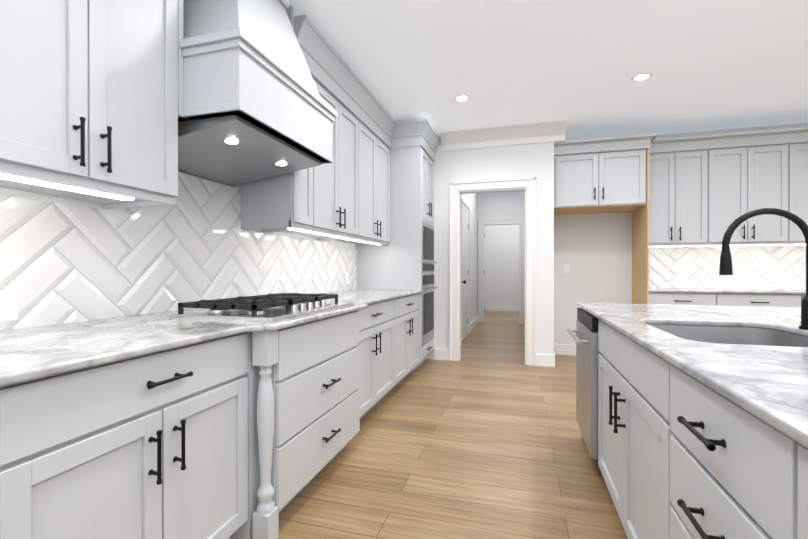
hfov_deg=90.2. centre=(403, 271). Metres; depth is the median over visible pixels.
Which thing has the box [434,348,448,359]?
baseboard
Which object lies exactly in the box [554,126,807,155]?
crown molding
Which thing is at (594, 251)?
wall
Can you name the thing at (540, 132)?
crown molding
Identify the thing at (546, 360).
baseboard
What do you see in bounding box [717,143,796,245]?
upper cabinet
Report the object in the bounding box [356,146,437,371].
tall cabinet
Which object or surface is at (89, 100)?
upper cabinet
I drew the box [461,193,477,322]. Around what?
wall
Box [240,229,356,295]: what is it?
backsplash
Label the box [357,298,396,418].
base cabinet
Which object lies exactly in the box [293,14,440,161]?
crown molding
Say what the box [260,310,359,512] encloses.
base cabinet
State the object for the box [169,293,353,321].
gas cooktop
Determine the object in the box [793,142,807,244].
upper cabinet
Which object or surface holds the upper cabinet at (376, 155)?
attached to the wall at (19, 193)
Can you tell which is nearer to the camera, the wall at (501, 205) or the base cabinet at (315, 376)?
the base cabinet at (315, 376)
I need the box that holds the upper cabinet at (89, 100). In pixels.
[0,0,177,207]
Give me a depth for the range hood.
1.91 m
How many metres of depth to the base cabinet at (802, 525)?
0.59 m
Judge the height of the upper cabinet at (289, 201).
1.078 m
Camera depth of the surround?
4.73 m
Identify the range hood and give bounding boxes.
[178,0,336,186]
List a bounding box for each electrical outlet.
[0,301,17,321]
[345,273,348,283]
[564,264,569,272]
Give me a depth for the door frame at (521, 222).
8.67 m
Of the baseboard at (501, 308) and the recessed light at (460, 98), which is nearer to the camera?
the recessed light at (460, 98)
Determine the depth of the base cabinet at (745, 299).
4.27 m
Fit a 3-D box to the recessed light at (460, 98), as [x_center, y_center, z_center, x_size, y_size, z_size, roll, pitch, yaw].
[0.578,-1.721,4.008,0.168,0.005,0.168,0,0,7]
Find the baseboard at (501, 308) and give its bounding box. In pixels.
[484,306,518,310]
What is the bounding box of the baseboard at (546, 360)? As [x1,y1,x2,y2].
[536,354,553,366]
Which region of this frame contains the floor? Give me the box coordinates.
[277,311,627,538]
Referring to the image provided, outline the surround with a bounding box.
[554,148,649,366]
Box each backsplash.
[0,194,107,330]
[106,172,240,317]
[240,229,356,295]
[649,246,805,288]
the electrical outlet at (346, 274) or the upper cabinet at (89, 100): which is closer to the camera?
the upper cabinet at (89, 100)
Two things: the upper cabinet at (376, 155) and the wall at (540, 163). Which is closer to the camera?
the upper cabinet at (376, 155)
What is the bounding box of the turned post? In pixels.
[230,330,278,538]
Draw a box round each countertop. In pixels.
[0,289,421,386]
[577,303,807,447]
[649,288,805,293]
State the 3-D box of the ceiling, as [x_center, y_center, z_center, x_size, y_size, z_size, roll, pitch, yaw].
[2.885,-1.750,3.997,7.400,0.050,15.000,0,0,16]
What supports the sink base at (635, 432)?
on the floor
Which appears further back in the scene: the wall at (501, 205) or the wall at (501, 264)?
the wall at (501, 264)
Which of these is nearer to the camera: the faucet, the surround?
the faucet
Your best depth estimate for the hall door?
6.74 m
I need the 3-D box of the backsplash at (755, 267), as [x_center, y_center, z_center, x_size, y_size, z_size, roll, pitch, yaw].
[4.351,-0.043,4.770,2.910,0.502,0.010,0,0,16]
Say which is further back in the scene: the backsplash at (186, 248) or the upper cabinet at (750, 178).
the upper cabinet at (750, 178)
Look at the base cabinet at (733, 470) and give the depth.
0.81 m
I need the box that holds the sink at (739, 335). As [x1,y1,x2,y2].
[649,324,807,346]
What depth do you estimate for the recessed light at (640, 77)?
3.55 m
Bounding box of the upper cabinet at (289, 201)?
[240,79,319,230]
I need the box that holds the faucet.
[719,208,807,329]
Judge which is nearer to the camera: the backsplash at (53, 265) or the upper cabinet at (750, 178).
the backsplash at (53, 265)
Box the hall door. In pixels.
[461,199,469,343]
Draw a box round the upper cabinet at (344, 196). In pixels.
[272,86,363,238]
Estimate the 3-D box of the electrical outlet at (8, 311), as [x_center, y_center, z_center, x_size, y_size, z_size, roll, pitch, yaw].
[-1.474,0.148,1.461,0.008,0.070,0.115,0,0,16]
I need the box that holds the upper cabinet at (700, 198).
[649,149,716,245]
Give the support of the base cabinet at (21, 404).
on the floor
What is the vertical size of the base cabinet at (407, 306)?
0.890 m
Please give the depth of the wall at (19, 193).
1.72 m
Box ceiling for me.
[289,0,807,139]
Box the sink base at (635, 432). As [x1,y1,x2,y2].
[598,319,674,538]
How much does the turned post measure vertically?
0.890 m
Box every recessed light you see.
[454,95,470,101]
[631,72,652,81]
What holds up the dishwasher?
on the floor
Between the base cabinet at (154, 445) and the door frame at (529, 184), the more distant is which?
the door frame at (529, 184)
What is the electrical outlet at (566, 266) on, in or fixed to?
attached to the wall at (594, 251)
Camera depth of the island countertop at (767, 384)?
1.06 m
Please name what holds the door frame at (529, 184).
attached to the wall at (540, 163)
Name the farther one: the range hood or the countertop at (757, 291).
the countertop at (757, 291)
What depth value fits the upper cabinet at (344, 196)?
3.39 m
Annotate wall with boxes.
[0,171,354,329]
[427,135,553,358]
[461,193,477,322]
[478,191,524,224]
[484,224,518,305]
[554,123,807,344]
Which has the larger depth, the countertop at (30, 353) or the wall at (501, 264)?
the wall at (501, 264)
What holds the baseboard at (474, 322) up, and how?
attached to the wall at (470, 201)
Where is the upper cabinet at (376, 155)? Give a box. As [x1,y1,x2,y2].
[324,126,389,245]
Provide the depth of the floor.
2.37 m
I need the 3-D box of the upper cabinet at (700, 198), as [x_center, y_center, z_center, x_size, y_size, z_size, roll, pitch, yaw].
[3.244,-0.858,4.875,0.724,1.078,0.420,0,0,16]
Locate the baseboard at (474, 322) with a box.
[470,316,477,331]
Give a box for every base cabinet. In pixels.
[0,377,43,538]
[44,332,247,538]
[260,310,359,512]
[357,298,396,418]
[397,294,418,383]
[649,292,724,305]
[670,364,799,538]
[725,293,805,306]
[797,444,807,538]
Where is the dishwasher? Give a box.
[567,308,600,458]
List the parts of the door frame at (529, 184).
kitchen door jamb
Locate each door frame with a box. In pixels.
[449,177,535,365]
[478,218,524,323]
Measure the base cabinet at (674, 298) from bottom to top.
0.890 m
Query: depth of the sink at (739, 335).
1.75 m
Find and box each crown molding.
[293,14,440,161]
[440,120,565,150]
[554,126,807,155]

